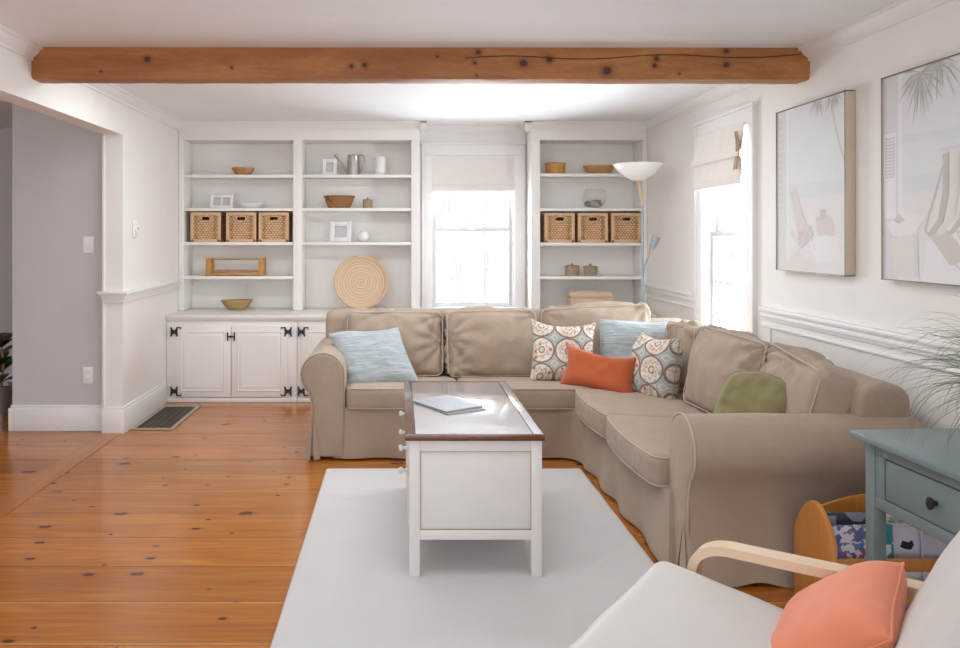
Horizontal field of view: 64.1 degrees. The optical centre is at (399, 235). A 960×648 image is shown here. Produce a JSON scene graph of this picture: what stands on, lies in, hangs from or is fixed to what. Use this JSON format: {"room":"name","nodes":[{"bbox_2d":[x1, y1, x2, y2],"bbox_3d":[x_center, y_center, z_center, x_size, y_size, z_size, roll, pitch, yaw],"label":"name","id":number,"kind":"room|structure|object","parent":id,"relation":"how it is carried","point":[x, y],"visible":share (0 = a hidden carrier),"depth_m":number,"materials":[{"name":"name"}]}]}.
{"room":"living room","nodes":[
{"label":"living room","id":0,"kind":"room"},
{"bbox_2d":[0,128,11,373],"bbox_3d":[-3.655,0.215,6.925,3.090,2.370,0.150,0,0,0],"label":"wall","id":1,"kind":"structure","parent":0,"point":[5,133],"depth_m":6.85,"materials":[{"name":"paint"}]},
{"bbox_2d":[0,99,11,127],"bbox_3d":[-3.652,-1.020,2.900,3.095,0.100,8.200,0,0,0],"label":"ceiling","id":2,"kind":"structure","parent":0,"point":[5,107],"depth_m":6.07,"materials":[{"name":"paint"}]},
{"bbox_2d":[12,103,102,404],"bbox_3d":[-2.445,0.215,5.525,0.690,2.370,0.110,0,0,0],"label":"wall","id":3,"kind":"structure","parent":0,"point":[57,164],"depth_m":5.47,"materials":[{"name":"paint"}]},
{"bbox_2d":[8,405,102,430],"bbox_3d":[-2.455,1.308,5.525,0.710,0.185,0.150,0,0,0],"label":"baseboard","id":4,"kind":"structure","parent":3,"relation":"attached to","point":[20,417],"depth_m":5.45,"materials":[{"name":"paint"}]},
{"bbox_2d":[83,367,92,383],"bbox_3d":[-2.243,1.002,5.465,0.076,0.120,0.009,0,0,0],"label":"power outlet","id":5,"kind":"object","parent":3,"relation":"attached to","point":[87,371],"visible":1,"depth_m":5.46,"materials":[{"name":"white plastic"}]},
{"bbox_2d":[83,236,93,252],"bbox_3d":[-2.243,0.063,5.465,0.080,0.120,0.010,0,0,0],"label":"light switch","id":6,"kind":"object","parent":3,"relation":"attached to","point":[88,241],"visible":1,"depth_m":5.46,"materials":[{"name":"white plastic"}]},
{"bbox_2d":[0,46,178,406],"bbox_3d":[-2.038,0.195,2.995,0.135,2.410,8.390,0,0,0],"label":"wall","id":7,"kind":"structure","parent":0,"point":[142,151],"depth_m":5.54,"materials":[{"name":"paint"}]},
{"bbox_2d":[0,25,182,129],"bbox_3d":[-1.939,-0.974,2.775,0.062,0.072,7.950,0,0,0],"label":"trim","id":8,"kind":"structure","parent":7,"relation":"attached to","point":[10,40],"depth_m":5.06,"materials":[{"name":"paint"}]},
{"bbox_2d":[102,135,104,406],"bbox_3d":[-2.105,0.247,5.431,0.014,1.935,0.078,0,0,0],"label":"trim","id":9,"kind":"structure","parent":7,"relation":"attached to","point":[103,136],"depth_m":5.39,"materials":[{"name":"paint"}]},
{"bbox_2d":[102,381,166,433],"bbox_3d":[-2.034,1.308,5.876,0.161,0.185,0.988,0,0,0],"label":"baseboard","id":10,"kind":"structure","parent":7,"relation":"attached to","point":[121,420],"depth_m":5.57,"materials":[{"name":"paint"}]},
{"bbox_2d":[133,221,138,236],"bbox_3d":[-1.954,-0.052,5.630,0.028,0.124,0.076,0,0,0],"label":"thermostat","id":11,"kind":"object","parent":7,"relation":"attached to","point":[135,223],"visible":1,"depth_m":5.61,"materials":[{"name":"white plastic"}]},
{"bbox_2d":[97,280,181,302],"bbox_3d":[-2.031,0.433,6.037,0.213,0.083,1.366,0,0,0],"label":"trim","id":12,"kind":"structure","parent":7,"relation":"attached to","point":[143,292],"depth_m":5.63,"materials":[{"name":"paint"}]},
{"bbox_2d":[0,402,793,647],"bbox_3d":[-1.425,1.430,3.150,7.550,0.060,8.700,0,0,0],"label":"floor","id":13,"kind":"structure","parent":0,"point":[192,534],"depth_m":3.59,"materials":[{"name":"brown wood"}]},
{"bbox_2d":[0,332,11,414],"bbox_3d":[-3.183,1.090,6.016,0.382,0.620,0.354,0,0,21],"label":"rubber plant","id":14,"kind":"object","parent":13,"relation":"on","point":[5,362],"visible":0.62,"depth_m":5.98,"materials":[{"name":"green plant"}]},
{"bbox_2d":[0,432,120,518],"bbox_3d":[-2.050,1.403,2.100,0.150,0.014,6.600,0,0,0],"label":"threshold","id":15,"kind":"structure","parent":13,"relation":"on","point":[18,496],"depth_m":4.46,"materials":[{"name":"brown wood"}]},
{"bbox_2d":[130,405,200,429],"bbox_3d":[-1.790,1.395,5.860,0.310,0.008,0.770,0,0,0],"label":"floor vent","id":16,"kind":"object","parent":13,"relation":"in","point":[167,417],"visible":1,"depth_m":5.83,"materials":[{"name":"black metal"}]},
{"bbox_2d":[167,321,296,401],"bbox_3d":[-1.417,1.056,6.695,1.098,0.688,0.650,0,0,0],"label":"base cabinet","id":17,"kind":"object","parent":13,"relation":"on","point":[208,361],"visible":0.96,"depth_m":6.39,"materials":[{"name":"paint"}]},
{"bbox_2d":[297,321,325,401],"bbox_3d":[-0.349,1.056,6.695,1.034,0.688,0.650,0,0,0],"label":"base cabinet","id":18,"kind":"object","parent":13,"relation":"on","point":[309,333],"visible":0.15,"depth_m":6.39,"materials":[{"name":"paint"}]},
{"bbox_2d":[166,308,376,320],"bbox_3d":[-0.898,0.689,6.705,2.137,0.047,0.650,0,0,0],"label":"countertop","id":19,"kind":"structure","parent":18,"relation":"on","point":[192,314],"depth_m":6.44,"materials":[{"name":"paint"}]},
{"bbox_2d":[220,299,252,309],"bbox_3d":[-1.470,0.618,6.850,0.296,0.088,0.178,0,0,-22],"label":"wooden bowl","id":20,"kind":"object","parent":19,"relation":"on","point":[230,304],"visible":1,"depth_m":6.80,"materials":[{"name":"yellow wood"}]},
{"bbox_2d":[179,130,419,310],"bbox_3d":[-0.896,-0.172,6.894,2.142,1.671,0.288,0,0,0],"label":"bookcase","id":21,"kind":"object","parent":19,"relation":"on","point":[286,176],"visible":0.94,"depth_m":7.03,"materials":[{"name":"paint"}]},
{"bbox_2d":[190,212,225,241],"bbox_3d":[-1.735,-0.079,6.903,0.270,0.265,0.250,0,0,0],"label":"storage basket","id":22,"kind":"object","parent":21,"relation":"on","point":[204,226],"visible":0.91,"depth_m":6.79,"materials":[{"name":"wicker"}]},
{"bbox_2d":[210,195,233,207],"bbox_3d":[-1.612,-0.311,6.888,0.205,0.128,0.058,0,0,0],"label":"photo frame","id":23,"kind":"object","parent":21,"relation":"on","point":[216,201],"visible":0.8,"depth_m":6.87,"materials":[{"name":"white wood"}]},
{"bbox_2d":[214,198,229,204],"bbox_3d":[-1.612,-0.312,6.881,0.149,0.069,0.004,0,-8,0],"label":"photo","id":24,"kind":"object","parent":23,"relation":"attached to","point":[217,201],"depth_m":6.88},
{"bbox_2d":[206,258,265,275],"bbox_3d":[-1.478,0.278,6.860,0.514,0.158,0.140,0,0,0],"label":"wooden rack","id":25,"kind":"object","parent":21,"relation":"on","point":[210,270],"visible":1,"depth_m":6.80,"materials":[{"name":"brown wood"}]},
{"bbox_2d":[226,212,258,241],"bbox_3d":[-1.418,-0.079,6.903,0.270,0.265,0.250,0,0,0],"label":"storage basket","id":26,"kind":"object","parent":21,"relation":"on","point":[240,226],"visible":0.92,"depth_m":6.79,"materials":[{"name":"brown wicker"}]},
{"bbox_2d":[232,167,253,174],"bbox_3d":[-1.420,-0.580,6.870,0.194,0.068,0.194,0,0,-45],"label":"wooden bowl","id":27,"kind":"object","parent":21,"relation":"on","point":[237,170],"visible":0.89,"depth_m":6.80,"materials":[{"name":"brown wood"}]},
{"bbox_2d":[236,203,263,207],"bbox_3d":[-1.355,-0.272,6.870,0.250,0.045,0.175,0,0,0],"label":"dish","id":28,"kind":"object","parent":21,"relation":"on","point":[242,205],"visible":0.91,"depth_m":6.81,"materials":[{"name":"ceramic"}]},
{"bbox_2d":[259,212,292,241],"bbox_3d":[-1.127,-0.079,6.903,0.270,0.265,0.250,0,0,0],"label":"storage basket","id":29,"kind":"object","parent":21,"relation":"on","point":[273,226],"visible":1,"depth_m":6.79,"materials":[{"name":"brown wicker"}]},
{"bbox_2d":[322,159,336,174],"bbox_3d":[-0.635,-0.620,6.879,0.130,0.153,0.061,0,0,0],"label":"photo frame","id":30,"kind":"object","parent":21,"relation":"on","point":[329,166],"visible":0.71,"depth_m":6.86,"materials":[{"name":"white wood"}]},
{"bbox_2d":[327,163,332,170],"bbox_3d":[-0.635,-0.621,6.872,0.066,0.086,0.004,0,-8,0],"label":"photo","id":31,"kind":"object","parent":30,"relation":"attached to","point":[329,165],"depth_m":6.87},
{"bbox_2d":[323,195,354,207],"bbox_3d":[-0.550,-0.306,6.870,0.290,0.114,0.236,0,0,0],"label":"wooden bowl","id":32,"kind":"object","parent":21,"relation":"on","point":[332,201],"visible":0.95,"depth_m":6.79,"materials":[{"name":"brown wood"}]},
{"bbox_2d":[330,221,351,241],"bbox_3d":[-0.535,-0.038,6.890,0.195,0.188,0.064,0,0,8],"label":"photo frame","id":33,"kind":"object","parent":21,"relation":"on","point":[340,231],"visible":0.98,"depth_m":6.88,"materials":[{"name":"white ceramic"}]},
{"bbox_2d":[335,227,345,236],"bbox_3d":[-0.536,-0.038,6.885,0.111,0.101,0.004,0,-8,8],"label":"photo","id":34,"kind":"object","parent":33,"relation":"attached to","point":[339,231],"depth_m":6.88},
{"bbox_2d":[334,154,365,174],"bbox_3d":[-0.456,-0.646,6.870,0.290,0.200,0.124,0,0,0],"label":"watering can","id":35,"kind":"object","parent":21,"relation":"on","point":[353,163],"visible":0.87,"depth_m":6.83,"materials":[{"name":"grey metal"}]},
{"bbox_2d":[357,230,368,241],"bbox_3d":[-0.335,0.002,6.870,0.104,0.104,0.104,0,0,0],"label":"decorative ball","id":36,"kind":"object","parent":21,"relation":"on","point":[362,236],"visible":1,"depth_m":6.83,"materials":[{"name":"white ceramic"}]},
{"bbox_2d":[362,197,372,207],"bbox_3d":[-0.292,-0.299,6.870,0.095,0.100,0.095,0,0,0],"label":"lidded basket","id":37,"kind":"object","parent":21,"relation":"on","point":[367,203],"visible":0.91,"depth_m":6.83,"materials":[{"name":"wicker"}]},
{"bbox_2d":[375,156,385,174],"bbox_3d":[-0.178,-0.634,6.870,0.100,0.175,0.100,0,0,0],"label":"pillar candle","id":38,"kind":"object","parent":21,"relation":"on","point":[380,162],"visible":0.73,"depth_m":6.83,"materials":[{"name":"white wax"}]},
{"bbox_2d":[334,255,387,307],"bbox_3d":[-0.348,0.410,6.795,0.484,0.475,0.116,0,0,3],"label":"disc","id":39,"kind":"object","parent":19,"relation":"on","point":[361,281],"visible":0.98,"depth_m":6.80,"materials":[{"name":"beige wicker"}]},
{"bbox_2d":[270,468,653,647],"bbox_3d":[0.320,1.392,3.440,1.520,0.015,2.200,0,0,0],"label":"area rug","id":40,"kind":"object","parent":13,"relation":"on","point":[351,586],"visible":0.69,"depth_m":3.09,"materials":[{"name":"beige fabric"}]},
{"bbox_2d":[399,381,544,576],"bbox_3d":[0.291,1.094,3.644,0.592,0.582,1.142,0,0,0],"label":"coffee table","id":41,"kind":"object","parent":40,"relation":"on","point":[477,475],"visible":1,"depth_m":3.10,"materials":[{"name":"white wood"}]},
{"bbox_2d":[415,403,485,414],"bbox_3d":[0.234,0.799,3.575,0.216,0.006,0.284,0,0,-30],"label":"booklet","id":42,"kind":"object","parent":41,"relation":"on","point":[480,408],"visible":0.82,"depth_m":3.47,"materials":[{"name":"white paper"}]},
{"bbox_2d":[411,395,482,412],"bbox_3d":[0.221,0.793,3.600,0.216,0.006,0.284,0,0,-33],"label":"booklet","id":43,"kind":"object","parent":42,"relation":"on","point":[446,403],"visible":1,"depth_m":3.58,"materials":[{"name":"white paper"}]},
{"bbox_2d":[300,301,923,587],"bbox_3d":[0.744,0.930,4.314,2.737,0.936,2.677,0,0,0],"label":"sofa","id":44,"kind":"object","parent":13,"relation":"on","point":[687,475],"visible":0.64,"depth_m":3.74,"materials":[{"name":"beige fabric"}]},
{"bbox_2d":[329,327,418,386],"bbox_3d":[-0.176,0.814,5.064,0.592,0.390,0.282,0,0,-6],"label":"throw pillow","id":45,"kind":"object","parent":44,"relation":"on","point":[370,356],"visible":0.84,"depth_m":4.99,"materials":[{"name":"blue fabric"}]},
{"bbox_2d":[344,308,444,376],"bbox_3d":[-0.040,0.763,5.368,0.722,0.516,0.272,0,-9,0],"label":"cushion","id":46,"kind":"object","parent":44,"relation":"on","point":[422,330],"depth_m":5.29,"materials":[{"name":"beige fabric"}]},
{"bbox_2d":[346,375,454,409],"bbox_3d":[0.021,1.018,5.079,0.724,0.158,0.726,0,0,0],"label":"seat cushion","id":47,"kind":"object","parent":44,"relation":"on","point":[374,395],"depth_m":4.73,"materials":[{"name":"beige fabric"}]},
{"bbox_2d":[443,306,534,377],"bbox_3d":[0.640,0.756,5.349,0.675,0.527,0.280,-1,-9,0],"label":"cushion","id":48,"kind":"object","parent":44,"relation":"on","point":[479,341],"depth_m":5.24,"materials":[{"name":"beige fabric"}]},
{"bbox_2d":[529,318,595,380],"bbox_3d":[1.084,0.771,5.062,0.449,0.433,0.238,0,0,8],"label":"throw pillow","id":49,"kind":"object","parent":44,"relation":"on","point":[550,354],"visible":0.77,"depth_m":5.01,"materials":[{"name":"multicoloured fabric"}]},
{"bbox_2d":[455,377,684,409],"bbox_3d":[1.155,1.019,5.080,1.531,0.156,0.724,0,0,0],"label":"seat cushion","id":50,"kind":"object","parent":44,"relation":"on","point":[533,394],"depth_m":4.73,"materials":[{"name":"beige fabric"}]},
{"bbox_2d":[539,301,650,354],"bbox_3d":[1.391,0.720,5.397,0.803,0.512,0.271,-4,-9,8],"label":"cushion","id":51,"kind":"object","parent":44,"relation":"on","point":[581,313],"depth_m":5.33,"materials":[{"name":"beige fabric"}]},
{"bbox_2d":[559,342,635,392],"bbox_3d":[1.253,0.850,4.789,0.528,0.314,0.202,0,0,31],"label":"throw pillow","id":52,"kind":"object","parent":44,"relation":"on","point":[583,368],"visible":0.81,"depth_m":4.71,"materials":[{"name":"orange fabric"}]},
{"bbox_2d":[598,319,669,357],"bbox_3d":[1.576,0.768,5.114,0.466,0.405,0.216,0,0,14],"label":"throw pillow","id":53,"kind":"object","parent":44,"relation":"on","point":[618,338],"visible":0.41,"depth_m":5.10,"materials":[{"name":"blue fabric"}]},
{"bbox_2d":[606,415,671,486],"bbox_3d":[1.487,1.018,3.646,0.862,0.157,0.772,0,0,0],"label":"seat cushion","id":54,"kind":"object","parent":44,"relation":"on","point":[642,442],"depth_m":3.55,"materials":[{"name":"beige fabric"}]},
{"bbox_2d":[575,388,706,436],"bbox_3d":[1.488,1.019,4.387,0.864,0.156,0.706,0,0,0],"label":"seat cushion","id":55,"kind":"object","parent":44,"relation":"on","point":[592,406],"depth_m":4.29,"materials":[{"name":"beige fabric"}]},
{"bbox_2d":[632,331,682,398],"bbox_3d":[1.563,0.809,4.659,0.240,0.414,0.351,0,0,-16],"label":"throw pillow","id":56,"kind":"object","parent":44,"relation":"on","point":[658,365],"visible":0.81,"depth_m":4.54,"materials":[{"name":"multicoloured fabric"}]},
{"bbox_2d":[665,319,702,387],"bbox_3d":[1.843,0.767,4.863,0.265,0.467,0.435,8,-1,-6],"label":"cushion","id":57,"kind":"object","parent":44,"relation":"on","point":[686,330],"depth_m":4.73,"materials":[{"name":"beige fabric"}]},
{"bbox_2d":[684,325,769,412],"bbox_3d":[1.809,0.767,4.102,0.287,0.518,0.704,13,0,-8],"label":"cushion","id":58,"kind":"object","parent":44,"relation":"on","point":[717,352],"depth_m":4.09,"materials":[{"name":"beige fabric"}]},
{"bbox_2d":[713,371,786,412],"bbox_3d":[1.603,0.801,3.434,0.271,0.361,0.336,0,0,-41],"label":"throw pillow","id":59,"kind":"object","parent":44,"relation":"on","point":[744,391],"visible":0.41,"depth_m":3.40,"materials":[{"name":"green fabric"}]},
{"bbox_2d":[760,343,857,412],"bbox_3d":[1.830,0.770,3.478,0.284,0.502,0.682,14,6,6],"label":"cushion","id":60,"kind":"object","parent":44,"relation":"on","point":[814,384],"depth_m":3.24,"materials":[{"name":"beige fabric"}]},
{"bbox_2d":[613,162,662,302],"bbox_3d":[1.894,0.413,6.050,0.384,1.973,0.384,0,0,0],"label":"floor lamp","id":61,"kind":"object","parent":13,"relation":"on","point":[634,171],"visible":0.75,"depth_m":6.00,"materials":[{"name":"grey metal"}]},
{"bbox_2d":[568,531,959,647],"bbox_3d":[0.932,0.857,1.693,0.979,1.083,0.820,0,0,38],"label":"armchair","id":62,"kind":"object","parent":13,"relation":"on","point":[671,605],"visible":0.86,"depth_m":1.89,"materials":[{"name":"ivory cotton fabric"},{"name":"pale birch"}]},
{"bbox_2d":[568,561,783,647],"bbox_3d":[0.788,1.033,1.807,0.607,0.180,0.688,0,0,38],"label":"seat cushion","id":63,"kind":"object","parent":62,"relation":"on","point":[671,605],"depth_m":1.91,"materials":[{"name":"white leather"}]},
{"bbox_2d":[771,561,906,647],"bbox_3d":[1.055,0.947,1.831,0.284,0.282,0.372,0,0,42],"label":"throw pillow","id":64,"kind":"object","parent":62,"relation":"on","point":[862,604],"visible":0.96,"depth_m":1.76,"materials":[{"name":"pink fabric"}]},
{"bbox_2d":[895,531,959,647],"bbox_3d":[1.151,0.729,1.519,0.123,0.812,0.689,33,20,34],"label":"cushion","id":65,"kind":"object","parent":62,"relation":"on","point":[931,619],"depth_m":1.50,"materials":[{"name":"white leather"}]},
{"bbox_2d":[794,493,937,605],"bbox_3d":[1.837,1.193,2.828,0.603,0.415,0.265,0,0,0],"label":"magazine rack","id":66,"kind":"object","parent":13,"relation":"on","point":[814,537],"visible":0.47,"depth_m":2.82,"materials":[{"name":"brown wood"}]},
{"bbox_2d":[826,512,865,524],"bbox_3d":[1.675,1.190,2.804,0.191,0.328,0.038,0,0,0],"label":"magazine","id":67,"kind":"object","parent":66,"relation":"in","point":[836,518],"visible":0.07,"depth_m":2.81,"materials":[{"name":"blue paper"}]},
{"bbox_2d":[832,525,865,557],"bbox_3d":[1.632,1.202,2.748,0.136,0.303,0.036,0,0,0],"label":"magazine","id":68,"kind":"object","parent":66,"relation":"in","point":[850,539],"visible":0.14,"depth_m":2.75,"materials":[{"name":"multicoloured paper"}]},
{"bbox_2d":[854,524,893,557],"bbox_3d":[1.732,1.205,2.770,0.136,0.298,0.036,0,0,0],"label":"magazine","id":69,"kind":"object","parent":66,"relation":"in","point":[889,529],"visible":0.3,"depth_m":2.77,"materials":[{"name":"teal paper"}]},
{"bbox_2d":[886,513,904,522],"bbox_3d":[1.847,1.185,2.815,0.166,0.338,0.039,0,0,0],"label":"magazine","id":70,"kind":"object","parent":66,"relation":"in","point":[889,519],"visible":0.02,"depth_m":2.82,"materials":[{"name":"paper"}]},
{"bbox_2d":[886,523,922,606],"bbox_3d":[1.879,1.205,2.781,0.191,0.298,0.036,0,0,0],"label":"magazine","id":71,"kind":"object","parent":66,"relation":"in","point":[906,538],"visible":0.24,"depth_m":2.78,"materials":[{"name":"white paper"}]},
{"bbox_2d":[900,540,913,549],"bbox_3d":[1.856,1.131,2.782,0.052,0.035,0.001,0,-5,0],"label":"picture","id":72,"kind":"object","parent":71,"relation":"attached to","point":[906,545],"depth_m":2.78},
{"bbox_2d":[920,531,947,580],"bbox_3d":[1.994,1.207,2.758,0.191,0.293,0.035,0,0,0],"label":"magazine","id":73,"kind":"object","parent":66,"relation":"in","point":[931,547],"visible":0.02,"depth_m":2.76,"materials":[{"name":"white paper"}]},
{"bbox_2d":[850,428,959,560],"bbox_3d":[1.877,1.040,2.330,0.565,0.721,0.710,0,0,-3],"label":"side table","id":74,"kind":"object","parent":13,"relation":"on","point":[906,481],"visible":0.91,"depth_m":2.46,"materials":[{"name":"teal paint"}]},
{"bbox_2d":[861,294,959,462],"bbox_3d":[1.855,0.423,2.392,0.687,0.509,0.962,0,0,18],"label":"potted grass","id":75,"kind":"object","parent":74,"relation":"on","point":[931,332],"depth_m":2.48,"materials":[{"name":"green plant"}]},
{"bbox_3d":[1.665,1.056,6.695,1.002,0.688,0.650,0,0,0],"label":"base cabinet","id":76,"kind":"object","parent":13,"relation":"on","visible":0},
{"bbox_3d":[1.665,0.680,6.705,0.990,0.030,0.650,0,0,0],"label":"countertop","id":77,"kind":"structure","parent":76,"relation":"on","visible":0},
{"bbox_2d":[526,130,646,308],"bbox_3d":[1.681,-0.172,6.894,1.032,1.671,0.288,0,0,0],"label":"bookcase","id":78,"kind":"object","parent":77,"relation":"on","point":[619,264],"visible":0.64,"depth_m":7.03,"materials":[{"name":"paint"}]},
{"bbox_2d":[545,162,565,172],"bbox_3d":[1.405,-0.608,6.870,0.195,0.104,0.178,0,0,0],"label":"round container","id":79,"kind":"object","parent":78,"relation":"on","point":[551,167],"visible":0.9,"depth_m":6.80,"materials":[{"name":"brown wood"}]},
{"bbox_2d":[540,213,574,242],"bbox_3d":[1.425,-0.073,6.903,0.270,0.265,0.250,0,0,0],"label":"storage basket","id":80,"kind":"object","parent":78,"relation":"on","point":[554,227],"visible":0.98,"depth_m":6.79,"materials":[{"name":"brown wicker"}]},
{"bbox_2d":[564,263,579,275],"bbox_3d":[1.555,0.301,6.870,0.138,0.115,0.138,0,0,0],"label":"lidded basket","id":81,"kind":"object","parent":78,"relation":"on","point":[570,270],"visible":1,"depth_m":6.82,"materials":[{"name":"wicker"}]},
{"bbox_2d":[583,264,597,275],"bbox_3d":[1.722,0.304,6.870,0.134,0.110,0.134,0,0,0],"label":"lidded basket","id":82,"kind":"object","parent":78,"relation":"on","point":[590,270],"visible":1,"depth_m":6.82,"materials":[{"name":"wicker"}]},
{"bbox_2d":[575,213,607,242],"bbox_3d":[1.722,-0.073,6.903,0.270,0.265,0.250,0,0,0],"label":"storage basket","id":83,"kind":"object","parent":78,"relation":"on","point":[589,227],"visible":0.94,"depth_m":6.79,"materials":[{"name":"brown wicker"}]},
{"bbox_2d":[583,165,613,172],"bbox_3d":[1.800,-0.596,6.870,0.300,0.080,0.165,0,0,0],"label":"wooden bowl","id":84,"kind":"object","parent":78,"relation":"on","point":[588,168],"visible":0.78,"depth_m":6.81,"materials":[{"name":"brown wood"}]},
{"bbox_2d":[608,213,640,242],"bbox_3d":[2.020,-0.073,6.903,0.270,0.265,0.250,0,0,0],"label":"storage basket","id":85,"kind":"object","parent":78,"relation":"on","point":[622,227],"visible":0.91,"depth_m":6.79,"materials":[{"name":"brown wicker"}]},
{"bbox_2d":[566,290,612,304],"bbox_3d":[1.690,0.574,6.800,0.378,0.179,0.241,0,0,0],"label":"storage box","id":86,"kind":"object","parent":77,"relation":"on","point":[573,296],"visible":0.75,"depth_m":6.69,"materials":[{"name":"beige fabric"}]},
{"bbox_2d":[421,145,421,306],"bbox_3d":[0.122,0.195,7.115,4.455,2.410,0.150,0,0,0],"label":"wall","id":87,"kind":"structure","parent":0,"point":[421,145],"depth_m":7.04,"materials":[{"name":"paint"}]},
{"bbox_2d":[179,121,646,133],"bbox_3d":[0.115,-0.974,6.853,4.170,0.072,0.329,0,0,0],"label":"trim","id":88,"kind":"structure","parent":87,"relation":"attached to","point":[527,126],"depth_m":6.73,"materials":[{"name":"paint"}]},
{"bbox_2d":[420,134,525,306],"bbox_3d":[0.670,0.045,7.029,0.987,2.110,0.022,0,0,0],"label":"trim","id":89,"kind":"structure","parent":87,"relation":"attached to","point":[423,137],"depth_m":7.02,"materials":[{"name":"paint"}]},
{"bbox_2d":[420,142,526,307],"bbox_3d":[0.673,-0.052,7.065,0.987,1.625,0.210,0,0,0],"label":"window","id":90,"kind":"structure","parent":87,"relation":"in","point":[515,228],"depth_m":7.00,"materials":[{"name":"paint"}]},
{"bbox_2d":[432,156,514,192],"bbox_3d":[0.674,-0.566,6.996,0.768,0.340,0.039,0,0,0],"label":"roman shade","id":91,"kind":"object","parent":90,"relation":"attached to","point":[450,174],"visible":1,"depth_m":7.00,"materials":[{"name":"fabric"}]},
{"bbox_2d":[0,0,898,125],"bbox_3d":[0.122,-1.060,2.995,4.455,0.100,8.390,0,0,0],"label":"ceiling","id":92,"kind":"structure","parent":0,"point":[47,23],"depth_m":3.85,"materials":[{"name":"paint"}]},
{"bbox_2d":[31,47,809,83],"bbox_3d":[0.085,-0.924,4.140,4.251,0.175,0.161,0,0,0],"label":"ceiling beam","id":93,"kind":"structure","parent":92,"relation":"attached to","point":[120,65],"depth_m":4.07,"materials":[{"name":"brown wood"}]},
{"bbox_2d":[647,0,959,428],"bbox_3d":[2.275,0.195,2.920,0.150,2.410,8.240,0,0,0],"label":"wall","id":94,"kind":"structure","parent":0,"point":[865,299],"depth_m":3.74,"materials":[{"name":"paint"}]},
{"bbox_2d":[644,284,693,308],"bbox_3d":[2.186,0.812,6.200,0.039,0.775,1.080,0,0,0],"label":"trim","id":95,"kind":"structure","parent":94,"relation":"attached to","point":[658,290],"depth_m":6.12,"materials":[{"name":"paint"}]},
{"bbox_2d":[692,102,758,336],"bbox_3d":[2.245,-0.013,5.140,0.210,1.625,0.970,0,0,0],"label":"window","id":96,"kind":"structure","parent":94,"relation":"in","point":[712,283],"depth_m":5.36,"materials":[{"name":"paint"}]},
{"bbox_2d":[691,122,745,190],"bbox_3d":[2.142,-0.524,5.144,0.069,0.388,0.773,0,0,0],"label":"roman shade","id":97,"kind":"object","parent":96,"relation":"attached to","point":[717,162],"visible":1,"depth_m":5.09,"materials":[{"name":"fabric"}]},
{"bbox_2d":[769,328,771,342],"bbox_3d":[2.196,0.865,4.506,0.016,0.640,0.012,0,0,0],"label":"trim","id":98,"kind":"structure","parent":94,"relation":"attached to","point":[770,329],"depth_m":4.50,"materials":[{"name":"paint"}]},
{"bbox_2d":[643,0,951,129],"bbox_3d":[2.169,-0.974,2.775,0.062,0.072,7.950,0,0,0],"label":"trim","id":99,"kind":"structure","parent":94,"relation":"attached to","point":[899,11],"depth_m":3.75,"materials":[{"name":"paint"}]},
{"bbox_2d":[776,90,854,275],"bbox_3d":[2.173,-0.255,4.006,0.050,0.900,0.677,0,0,0],"label":"framed picture","id":100,"kind":"object","parent":94,"relation":"attached to","point":[815,139],"visible":1,"depth_m":3.93,"materials":[{"name":"white paper"}]},
{"bbox_2d":[758,306,959,374],"bbox_3d":[2.186,0.812,1.700,0.039,0.775,5.800,0,0,0],"label":"trim","id":101,"kind":"structure","parent":94,"relation":"attached to","point":[829,326],"depth_m":3.58,"materials":[{"name":"paint"}]},
{"bbox_2d":[881,53,959,286],"bbox_3d":[2.173,-0.255,3.057,0.050,0.900,0.677,0,0,0],"label":"framed picture","id":102,"kind":"object","parent":94,"relation":"attached to","point":[920,105],"visible":1,"depth_m":3.13,"materials":[{"name":"white paper"}]},
{"label":"outside","id":103,"kind":"structure","parent":0,"visible":0},
{"bbox_2d":[436,292,745,330],"bbox_3d":[1.000,2.250,18.650,30.000,0.100,22.700,0,0,0],"label":"ground","id":104,"kind":"structure","parent":103,"point":[440,296],"depth_m":26.75,"materials":[{"name":"white"}]},
{"bbox_2d":[436,193,492,249],"bbox_3d":[1.349,-1.125,20.765,4.282,6.680,3.337,0,0,-24],"label":"bare tree","id":105,"kind":"object","parent":104,"relation":"on","point":[446,199],"visible":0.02,"depth_m":21.38,"materials":[{"name":"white plant"}]},
{"bbox_2d":[436,193,505,300],"bbox_3d":[0.979,-0.828,17.024,3.662,6.072,3.114,0,0,-10],"label":"bare tree","id":106,"kind":"object","parent":104,"relation":"on","point":[450,200],"visible":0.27,"depth_m":17.02,"materials":[{"name":"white plant"}]},
{"bbox_2d":[436,193,506,300],"bbox_3d":[2.413,-1.456,24.528,4.014,7.343,4.094,0,0,16],"label":"bare tree","id":107,"kind":"object","parent":104,"relation":"on","point":[487,255],"visible":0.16,"depth_m":24.22,"materials":[{"name":"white plant"}]},
{"bbox_2d":[726,140,745,268],"bbox_3d":[9.145,-1.120,19.526,5.670,6.650,3.506,0,0,33],"label":"bare tree","id":108,"kind":"object","parent":104,"relation":"on","point":[743,145],"visible":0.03,"depth_m":19.57,"materials":[{"name":"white plant"}]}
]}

